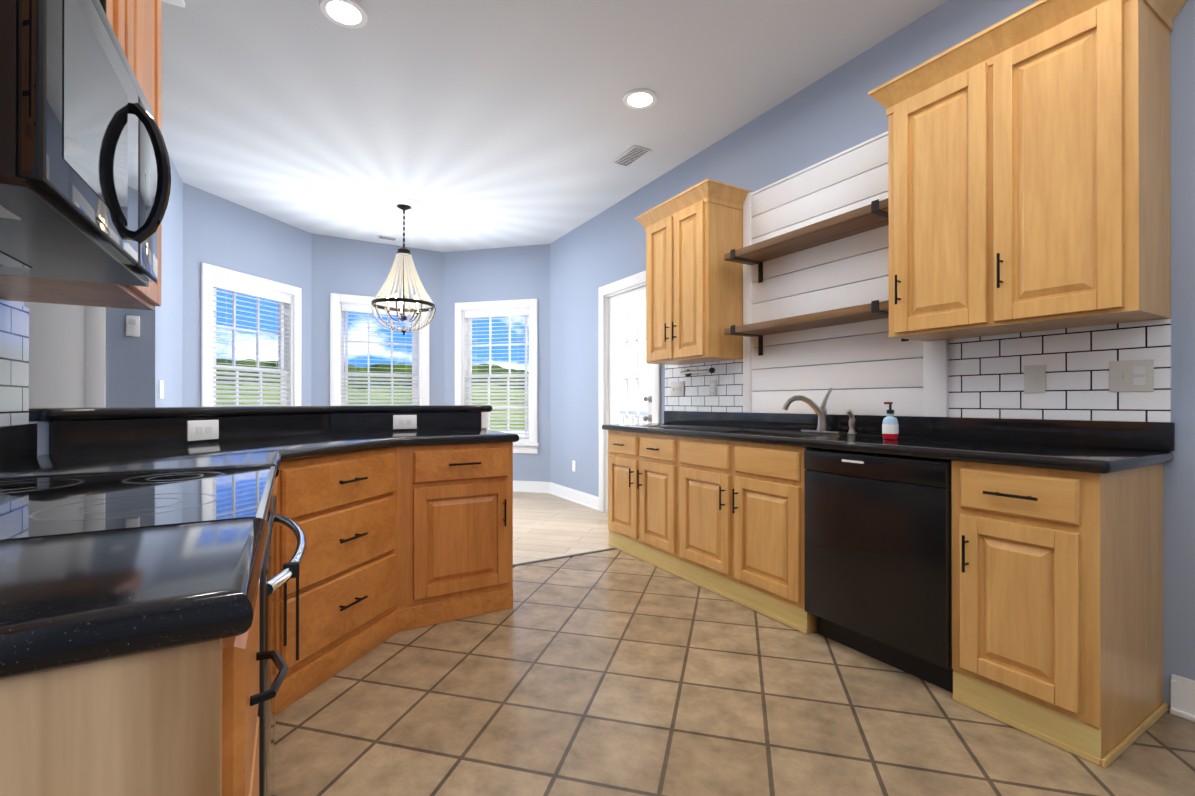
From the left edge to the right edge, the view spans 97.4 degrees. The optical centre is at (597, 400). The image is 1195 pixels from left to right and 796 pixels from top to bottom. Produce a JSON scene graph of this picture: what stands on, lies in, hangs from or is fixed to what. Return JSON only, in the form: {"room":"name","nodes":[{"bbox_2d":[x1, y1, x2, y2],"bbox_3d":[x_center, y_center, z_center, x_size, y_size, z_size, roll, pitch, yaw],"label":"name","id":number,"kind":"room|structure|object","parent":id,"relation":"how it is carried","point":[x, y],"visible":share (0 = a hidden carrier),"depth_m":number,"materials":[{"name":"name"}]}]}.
{"room":"kitchen","nodes":[
{"label":"kitchen","id":0,"kind":"room"},
{"bbox_2d":[7,300,36,422],"bbox_3d":[-0.832,-0.407,-0.100,0.120,3.000,4.100,0,0,-30],"label":"wall","id":1,"kind":"structure","parent":0,"point":[21,303],"depth_m":1.59,"materials":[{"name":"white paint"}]},
{"bbox_2d":[0,298,28,425],"bbox_3d":[-1.254,-0.060,0.753,0.010,0.456,2.000,0,0,-30],"label":"wall tile","id":2,"kind":"structure","parent":1,"relation":"attached to","point":[14,363],"depth_m":1.53,"materials":[{"name":"white tile"}]},
{"bbox_2d":[0,424,39,463],"bbox_3d":[-1.595,0.120,1.369,0.019,0.103,0.587,0,0,-30],"label":"backsplash","id":3,"kind":"structure","parent":1,"relation":"attached to","point":[19,441],"depth_m":1.51,"materials":[{"name":"black stone"}]},
{"bbox_2d":[0,0,161,309],"bbox_3d":[-1.417,-0.858,1.377,0.349,1.140,0.500,0,0,-30],"label":"upper cabinet","id":4,"kind":"object","parent":1,"relation":"attached to","point":[136,25],"depth_m":1.46,"materials":[{"name":"brown wood"}]},
{"bbox_2d":[99,0,123,50],"bbox_3d":[-1.145,-1.082,0.911,0.349,0.695,0.720,0,0,-30],"label":"upper cabinet","id":5,"kind":"object","parent":1,"relation":"attached to","point":[113,9],"depth_m":1.25,"materials":[{"name":"brown wood"}]},
{"bbox_2d":[0,0,170,286],"bbox_3d":[-1.091,-0.508,0.941,0.475,0.442,0.714,0,0,-30],"label":"over-the-range microwave","id":6,"kind":"object","parent":5,"relation":"attached to","point":[85,178],"visible":1,"depth_m":0.89,"materials":[{"name":"black"}]},
{"bbox_2d":[106,306,159,406],"bbox_3d":[-4.121,-0.400,3.104,2.365,3.000,0.150,0,0,-30],"label":"wall","id":7,"kind":"structure","parent":0,"point":[116,364],"depth_m":3.54,"materials":[{"name":"blue paint"}]},
{"bbox_2d":[24,302,105,407],"bbox_3d":[-3.684,0.026,3.242,0.960,2.150,0.048,0,0,-30],"label":"door frame","id":8,"kind":"structure","parent":7,"relation":"attached to","point":[67,356],"depth_m":3.40,"materials":[{"name":"white paint"}]},
{"bbox_2d":[126,315,139,336],"bbox_3d":[-3.155,-0.509,3.567,0.070,0.140,0.023,0,0,-30],"label":"light switch","id":9,"kind":"object","parent":7,"relation":"attached to","point":[133,326],"visible":1,"depth_m":3.56,"materials":[{"name":"white plastic"}]},
{"bbox_2d":[126,153,182,406],"bbox_3d":[-3.412,-0.398,4.085,0.150,3.000,1.130,0,0,-30],"label":"wall","id":10,"kind":"structure","parent":0,"point":[171,328],"depth_m":4.00,"materials":[{"name":"blue paint"}]},
{"bbox_2d":[159,380,163,398],"bbox_3d":[-3.147,-0.083,3.793,0.011,0.130,0.120,0,0,-30],"label":"light switch","id":11,"kind":"object","parent":10,"relation":"attached to","point":[161,388],"visible":0.98,"depth_m":3.78,"materials":[{"name":"white plastic"}]},
{"bbox_2d":[182,183,310,406],"bbox_3d":[-3.487,-0.395,5.260,0.150,3.000,1.568,0,0,15],"label":"wall","id":12,"kind":"structure","parent":0,"point":[218,231],"depth_m":4.99,"materials":[{"name":"blue paint"}]},
{"bbox_2d":[201,262,301,405],"bbox_3d":[-3.458,-0.302,5.252,0.210,1.875,1.150,0,0,15],"label":"window","id":13,"kind":"structure","parent":12,"relation":"in","point":[289,331],"depth_m":5.22,"materials":[{"name":"white"}]},
{"bbox_2d":[29,412,487,455],"bbox_3d":[-1.344,0.584,2.505,1.962,1.030,1.095,0,0,-30],"label":"wall","id":14,"kind":"structure","parent":0,"point":[42,437],"depth_m":1.72,"materials":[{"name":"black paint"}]},
{"bbox_2d":[187,420,218,440],"bbox_3d":[-1.651,0.122,2.201,0.008,0.083,0.132,0,0,15],"label":"outlet","id":15,"kind":"object","parent":14,"relation":"attached to","point":[202,429],"visible":1,"depth_m":2.19,"materials":[{"name":"white plastic"}]},
{"bbox_2d":[29,405,492,420],"bbox_3d":[-1.404,0.047,2.618,2.030,0.042,1.196,0,0,-30],"label":"countertop","id":16,"kind":"structure","parent":14,"relation":"on","point":[73,413],"depth_m":2.26,"materials":[{"name":"black stone"}]},
{"bbox_2d":[328,412,479,431],"bbox_3d":[-1.113,0.123,3.119,0.861,0.105,0.021,0,0,-30],"label":"backsplash","id":17,"kind":"structure","parent":14,"relation":"attached to","point":[340,422],"depth_m":3.05,"materials":[{"name":"black stone"}]},
{"bbox_2d":[393,415,416,428],"bbox_3d":[-1.132,0.124,3.090,0.132,0.083,0.008,0,0,-30],"label":"outlet","id":18,"kind":"object","parent":14,"relation":"attached to","point":[404,421],"visible":1,"depth_m":3.09,"materials":[{"name":"white plastic"}]},
{"bbox_2d":[311,233,443,405],"bbox_3d":[-2.629,-0.393,6.371,1.625,3.000,0.150,0,0,-30],"label":"wall","id":19,"kind":"structure","parent":0,"point":[339,265],"depth_m":6.17,"materials":[{"name":"blue paint"}]},
{"bbox_2d":[330,293,428,405],"bbox_3d":[-2.614,-0.300,6.345,1.150,1.875,0.210,0,0,-30],"label":"window","id":20,"kind":"structure","parent":19,"relation":"in","point":[339,385],"depth_m":6.28,"materials":[{"name":"white wood"}]},
{"bbox_2d":[444,244,549,481],"bbox_3d":[-1.240,-0.392,6.571,1.568,3.000,0.150,0,0,15],"label":"wall","id":21,"kind":"structure","parent":0,"point":[507,273],"depth_m":6.44,"materials":[{"name":"blue paint"}]},
{"bbox_2d":[455,299,538,453],"bbox_3d":[-1.248,-0.300,6.542,1.150,1.875,0.210,0,0,15],"label":"bay window","id":22,"kind":"structure","parent":21,"relation":"in","point":[466,313],"depth_m":6.51,"materials":[{"name":"white wood"}]},
{"bbox_2d":[513,480,549,492],"bbox_3d":[-1.263,1.040,6.481,1.428,0.135,0.027,0,0,15],"label":"baseboard","id":23,"kind":"structure","parent":21,"relation":"attached to","point":[532,486],"depth_m":6.36,"materials":[{"name":"white wood"}]},
{"bbox_2d":[162,0,947,251],"bbox_3d":[-1.504,-1.952,2.099,6.270,0.100,8.970,0,0,-30],"label":"ceiling","id":24,"kind":"structure","parent":0,"point":[478,124],"depth_m":3.28,"materials":[{"name":"paint"}]},
{"bbox_2d":[162,0,184,7],"bbox_3d":[-1.988,-1.888,2.401,0.140,0.024,0.180,0,0,-30],"label":"recessed light","id":25,"kind":"object","parent":24,"relation":"in","point":[180,3],"visible":0.96,"depth_m":2.47,"materials":[{"name":"white"}]},
{"bbox_2d":[319,0,367,28],"bbox_3d":[-1.236,-1.895,2.562,0.216,0.009,0.216,0,0,-30],"label":"recessed light","id":26,"kind":"object","parent":24,"relation":"in","point":[352,14],"visible":1,"depth_m":2.56,"materials":[{"name":"white"}]},
{"bbox_2d":[377,235,397,240],"bbox_3d":[-2.436,-1.888,6.087,0.220,0.008,0.120,0,0,-30],"label":"ceiling vent","id":27,"kind":"object","parent":24,"relation":"in","point":[386,237],"visible":1,"depth_m":6.09,"materials":[{"name":"white metal"}]},
{"bbox_2d":[380,197,426,213],"bbox_3d":[-1.874,-1.884,5.084,0.430,0.021,0.430,0,0,-30],"label":"ceiling medallion","id":28,"kind":"object","parent":24,"relation":"attached to","point":[392,203],"visible":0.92,"depth_m":5.02,"materials":[{"name":"white"}]},
{"bbox_2d":[371,204,435,334],"bbox_3d":[-1.874,-1.264,5.082,0.592,1.258,0.591,0,0,-30],"label":"chandelier","id":29,"kind":"object","parent":24,"relation":"hanging from","point":[403,260],"visible":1,"depth_m":5.02,"materials":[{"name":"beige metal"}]},
{"bbox_2d":[611,145,650,166],"bbox_3d":[0.258,-1.892,4.069,0.160,0.008,0.320,0,0,-30],"label":"ceiling vent","id":30,"kind":"object","parent":24,"relation":"in","point":[631,155],"visible":1,"depth_m":4.06,"materials":[{"name":"white metal"}]},
{"bbox_2d":[623,89,656,109],"bbox_3d":[0.267,-1.894,3.299,0.216,0.009,0.216,0,0,-30],"label":"recessed light","id":31,"kind":"object","parent":24,"relation":"in","point":[638,99],"visible":0.98,"depth_m":3.29,"materials":[{"name":"white"}]},
{"bbox_2d":[513,492,613,563],"bbox_3d":[-2.824,1.133,4.355,6.270,0.060,3.730,0,0,-30],"label":"floor","id":32,"kind":"structure","parent":0,"point":[546,525],"depth_m":4.54,"materials":[{"name":"beige wood"}]},
{"bbox_2d":[513,548,615,565],"bbox_3d":[-0.308,1.099,3.663,1.020,0.004,0.030,0,0,-30],"label":"threshold","id":33,"kind":"object","parent":32,"relation":"on","point":[563,556],"depth_m":3.71,"materials":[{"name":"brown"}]},
{"bbox_2d":[274,549,1194,795],"bbox_3d":[-0.565,1.125,0.481,6.270,0.060,5.240,0,0,-30],"label":"floor","id":34,"kind":"structure","parent":0,"point":[616,672],"depth_m":1.81,"materials":[{"name":"beige tile"}]},
{"bbox_2d":[0,616,271,795],"bbox_3d":[-0.703,0.655,0.465,0.667,0.880,0.350,0,0,-30],"label":"base cabinet","id":35,"kind":"object","parent":34,"relation":"on","point":[189,725],"depth_m":0.45,"materials":[{"name":"brown wood"}]},
{"bbox_2d":[0,518,268,691],"bbox_3d":[-0.694,0.192,0.459,0.677,0.044,0.370,0,0,-30],"label":"countertop","id":36,"kind":"structure","parent":35,"relation":"on","point":[72,607],"depth_m":0.47,"materials":[{"name":"black stone"}]},
{"bbox_2d":[0,466,307,795],"bbox_3d":[-0.949,0.526,0.964,0.728,1.140,0.754,0,0,-30],"label":"range","id":37,"kind":"object","parent":34,"relation":"on","point":[30,508],"visible":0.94,"depth_m":0.93,"materials":[{"name":"black"}]},
{"bbox_2d":[272,476,283,795],"bbox_3d":[-1.290,0.657,1.471,0.667,0.880,0.460,0,0,-30],"label":"base cabinet","id":38,"kind":"object","parent":34,"relation":"on","point":[278,487],"depth_m":1.86,"materials":[{"name":"brown wood"}]},
{"bbox_2d":[284,472,423,708],"bbox_3d":[-1.336,0.658,2.242,0.919,0.880,0.919,0,0,-30],"label":"base cabinet","id":39,"kind":"object","parent":34,"relation":"on","point":[361,578],"depth_m":2.17,"materials":[{"name":"brown wood"}]},
{"bbox_2d":[0,428,518,479],"bbox_3d":[-1.102,0.195,2.226,1.752,0.044,1.573,0,0,-30],"label":"countertop","id":40,"kind":"structure","parent":39,"relation":"on","point":[295,455],"depth_m":2.06,"materials":[{"name":"black stone"}]},
{"bbox_2d":[424,464,512,625],"bbox_3d":[-0.851,0.660,2.902,0.585,0.880,0.620,0,0,-30],"label":"base cabinet","id":41,"kind":"object","parent":34,"relation":"on","point":[468,512],"depth_m":2.66,"materials":[{"name":"brown wood"}]},
{"bbox_2d":[608,432,673,573],"bbox_3d":[0.543,0.662,3.796,0.612,0.880,0.850,0,0,-30],"label":"base cabinet","id":42,"kind":"object","parent":34,"relation":"on","point":[640,468],"depth_m":3.59,"materials":[{"name":"brown wood"}]},
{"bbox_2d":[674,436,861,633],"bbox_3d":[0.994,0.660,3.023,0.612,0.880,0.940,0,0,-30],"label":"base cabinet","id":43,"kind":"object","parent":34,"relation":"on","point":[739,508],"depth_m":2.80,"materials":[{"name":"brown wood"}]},
{"bbox_2d":[804,449,952,692],"bbox_3d":[1.373,0.663,2.336,0.588,0.872,0.624,0,0,-30],"label":"dishwasher","id":44,"kind":"object","parent":34,"relation":"on","point":[877,556],"visible":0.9,"depth_m":2.13,"materials":[{"name":"black metal"}]},
{"bbox_2d":[951,464,1167,767],"bbox_3d":[1.651,0.658,1.896,0.612,0.880,0.410,0,0,-30],"label":"base cabinet","id":45,"kind":"object","parent":34,"relation":"on","point":[1057,592],"depth_m":1.71,"materials":[{"name":"brown wood"}]},
{"bbox_2d":[602,424,1173,475],"bbox_3d":[1.030,0.199,2.947,0.627,0.040,2.910,0,0,-30],"label":"countertop","id":46,"kind":"structure","parent":45,"relation":"on","point":[1004,453],"depth_m":2.04,"materials":[{"name":"black stone"}]},
{"bbox_2d":[782,388,861,435],"bbox_3d":[1.234,0.051,2.911,0.243,0.254,0.333,0,0,-30],"label":"faucet","id":47,"kind":"object","parent":46,"relation":"on","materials":[{"name":"silver metal"}]},
{"bbox_2d":[882,402,898,438],"bbox_3d":[1.367,0.091,2.455,0.074,0.172,0.066,0,0,-30],"label":"soap dispenser","id":48,"kind":"object","parent":46,"relation":"on","point":[890,427],"visible":1,"depth_m":2.44,"materials":[{"name":"red"}]},
{"bbox_2d":[550,0,1194,710],"bbox_3d":[1.358,-0.400,3.163,0.150,3.000,7.530,0,0,-30],"label":"wall","id":49,"kind":"structure","parent":0,"point":[834,112],"depth_m":3.01,"materials":[{"name":"blue paint"}]},
{"bbox_2d":[548,482,598,510],"bbox_3d":[-0.284,1.039,5.796,0.027,0.135,1.180,0,0,-30],"label":"baseboard","id":50,"kind":"structure","parent":49,"relation":"attached to","point":[579,497],"depth_m":5.72,"materials":[{"name":"white wood"}]},
{"bbox_2d":[572,460,575,471],"bbox_3d":[-0.258,0.716,5.772,0.007,0.120,0.070,0,0,-30],"label":"outlet","id":51,"kind":"object","parent":49,"relation":"attached to","point":[573,466],"visible":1,"depth_m":5.77,"materials":[{"name":"white plastic"}]},
{"bbox_2d":[599,270,659,512],"bbox_3d":[0.336,-0.018,4.892,0.172,2.245,1.000,0,0,-30],"label":"door frame","id":52,"kind":"structure","parent":49,"relation":"attached to","point":[631,283],"depth_m":5.20,"materials":[{"name":"white wood"}]},
{"bbox_2d":[609,286,651,423],"bbox_3d":[0.292,0.039,4.867,0.123,2.122,0.764,0,0,-30],"label":"door leaf","id":53,"kind":"structure","parent":49,"relation":"in","point":[627,299],"depth_m":4.96,"materials":[{"name":"white wood"}]},
{"bbox_2d":[635,179,750,364],"bbox_3d":[0.666,-0.855,3.808,0.389,1.134,0.818,0,0,-30],"label":"upper cabinet","id":54,"kind":"object","parent":49,"relation":"attached to","point":[694,290],"visible":0.98,"depth_m":3.57,"materials":[{"name":"brown wood"}]},
{"bbox_2d":[743,131,948,416],"bbox_3d":[1.328,-0.664,3.036,0.026,1.482,1.290,0,0,-30],"label":"wall","id":55,"kind":"structure","parent":49,"relation":"attached to","point":[851,178],"depth_m":3.00,"materials":[{"name":"white wood"}]},
{"bbox_2d":[724,198,888,282],"bbox_3d":[1.203,-0.870,2.983,0.254,0.180,1.105,0,0,-30],"label":"shelf","id":56,"kind":"object","parent":55,"relation":"attached to","point":[873,215],"visible":0.79,"depth_m":2.91,"materials":[{"name":"brown wood"}]},
{"bbox_2d":[724,300,908,355],"bbox_3d":[1.203,-0.390,2.982,0.254,0.180,1.105,0,0,-30],"label":"shelf","id":57,"kind":"object","parent":55,"relation":"attached to","point":[875,309],"visible":0.67,"depth_m":2.88,"materials":[{"name":"brown wood"}]},
{"bbox_2d":[662,412,1174,451],"bbox_3d":[1.292,0.129,3.100,0.021,0.101,2.910,0,0,-30],"label":"backsplash","id":58,"kind":"structure","parent":55,"relation":"attached to","point":[1095,434],"depth_m":2.30,"materials":[{"name":"black stone"}]},
{"bbox_2d":[665,318,1170,421],"bbox_3d":[1.295,-0.116,3.108,0.011,0.387,2.900,0,0,-30],"label":"wall tile","id":59,"kind":"structure","parent":49,"relation":"attached to","point":[985,376],"depth_m":2.17,"materials":[{"name":"white tile"}]},
{"bbox_2d":[671,381,683,395],"bbox_3d":[0.640,-0.097,4.208,0.012,0.116,0.164,0,0,-30],"label":"light switch","id":60,"kind":"object","parent":59,"relation":"attached to","point":[677,388],"visible":1,"depth_m":4.21,"materials":[{"name":"white plastic"}]},
{"bbox_2d":[680,368,714,376],"bbox_3d":[0.750,-0.218,3.925,0.107,0.060,0.400,0,0,-30],"label":"paper towel holder","id":61,"kind":"object","parent":59,"relation":"attached to","point":[687,372],"visible":1,"depth_m":3.88,"materials":[{"name":"black"}]},
{"bbox_2d":[710,380,716,395],"bbox_3d":[0.848,-0.098,3.854,0.008,0.116,0.072,0,0,-30],"label":"electrical outlet","id":62,"kind":"object","parent":59,"relation":"attached to","point":[713,387],"visible":1,"depth_m":3.85,"materials":[{"name":"white plastic"}]},
{"bbox_2d":[1024,365,1045,392],"bbox_3d":[1.819,-0.092,2.186,0.012,0.116,0.072,0,0,-30],"label":"light switch","id":63,"kind":"object","parent":59,"relation":"attached to","point":[1034,378],"visible":1,"depth_m":2.18,"materials":[{"name":"white plastic"}]},
{"bbox_2d":[1109,359,1153,391],"bbox_3d":[1.965,-0.092,1.936,0.012,0.116,0.118,0,0,-30],"label":"electrical outlet","id":64,"kind":"object","parent":59,"relation":"attached to","point":[1131,376],"visible":1,"depth_m":1.93,"materials":[{"name":"white plastic"}]},
{"bbox_2d":[868,0,1186,340],"bbox_3d":[1.654,-0.859,2.115,0.389,1.134,0.938,0,0,-30],"label":"upper cabinet","id":65,"kind":"object","parent":49,"relation":"attached to","point":[1029,168],"visible":1,"depth_m":1.91,"materials":[{"name":"brown wood"}]},
{"bbox_2d":[1170,674,1194,721],"bbox_3d":[2.593,1.028,0.864,0.027,0.135,2.280,0,0,-30],"label":"baseboard","id":66,"kind":"structure","parent":49,"relation":"attached to","point":[1182,697],"depth_m":1.82,"materials":[{"name":"white wood"}]},
{"label":"outside","id":67,"kind":"structure","parent":0,"visible":0},
{"bbox_2d":[216,289,528,436],"bbox_3d":[-5.752,-10.876,13.897,64.000,36.000,18.000,0,0,-30],"label":"sky","id":68,"kind":"structure","parent":67,"point":[356,356],"depth_m":22.13,"materials":[{"name":"blue"}]},
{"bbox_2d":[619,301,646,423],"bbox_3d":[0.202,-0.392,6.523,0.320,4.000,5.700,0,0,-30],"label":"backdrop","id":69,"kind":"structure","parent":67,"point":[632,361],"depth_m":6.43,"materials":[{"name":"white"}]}
]}

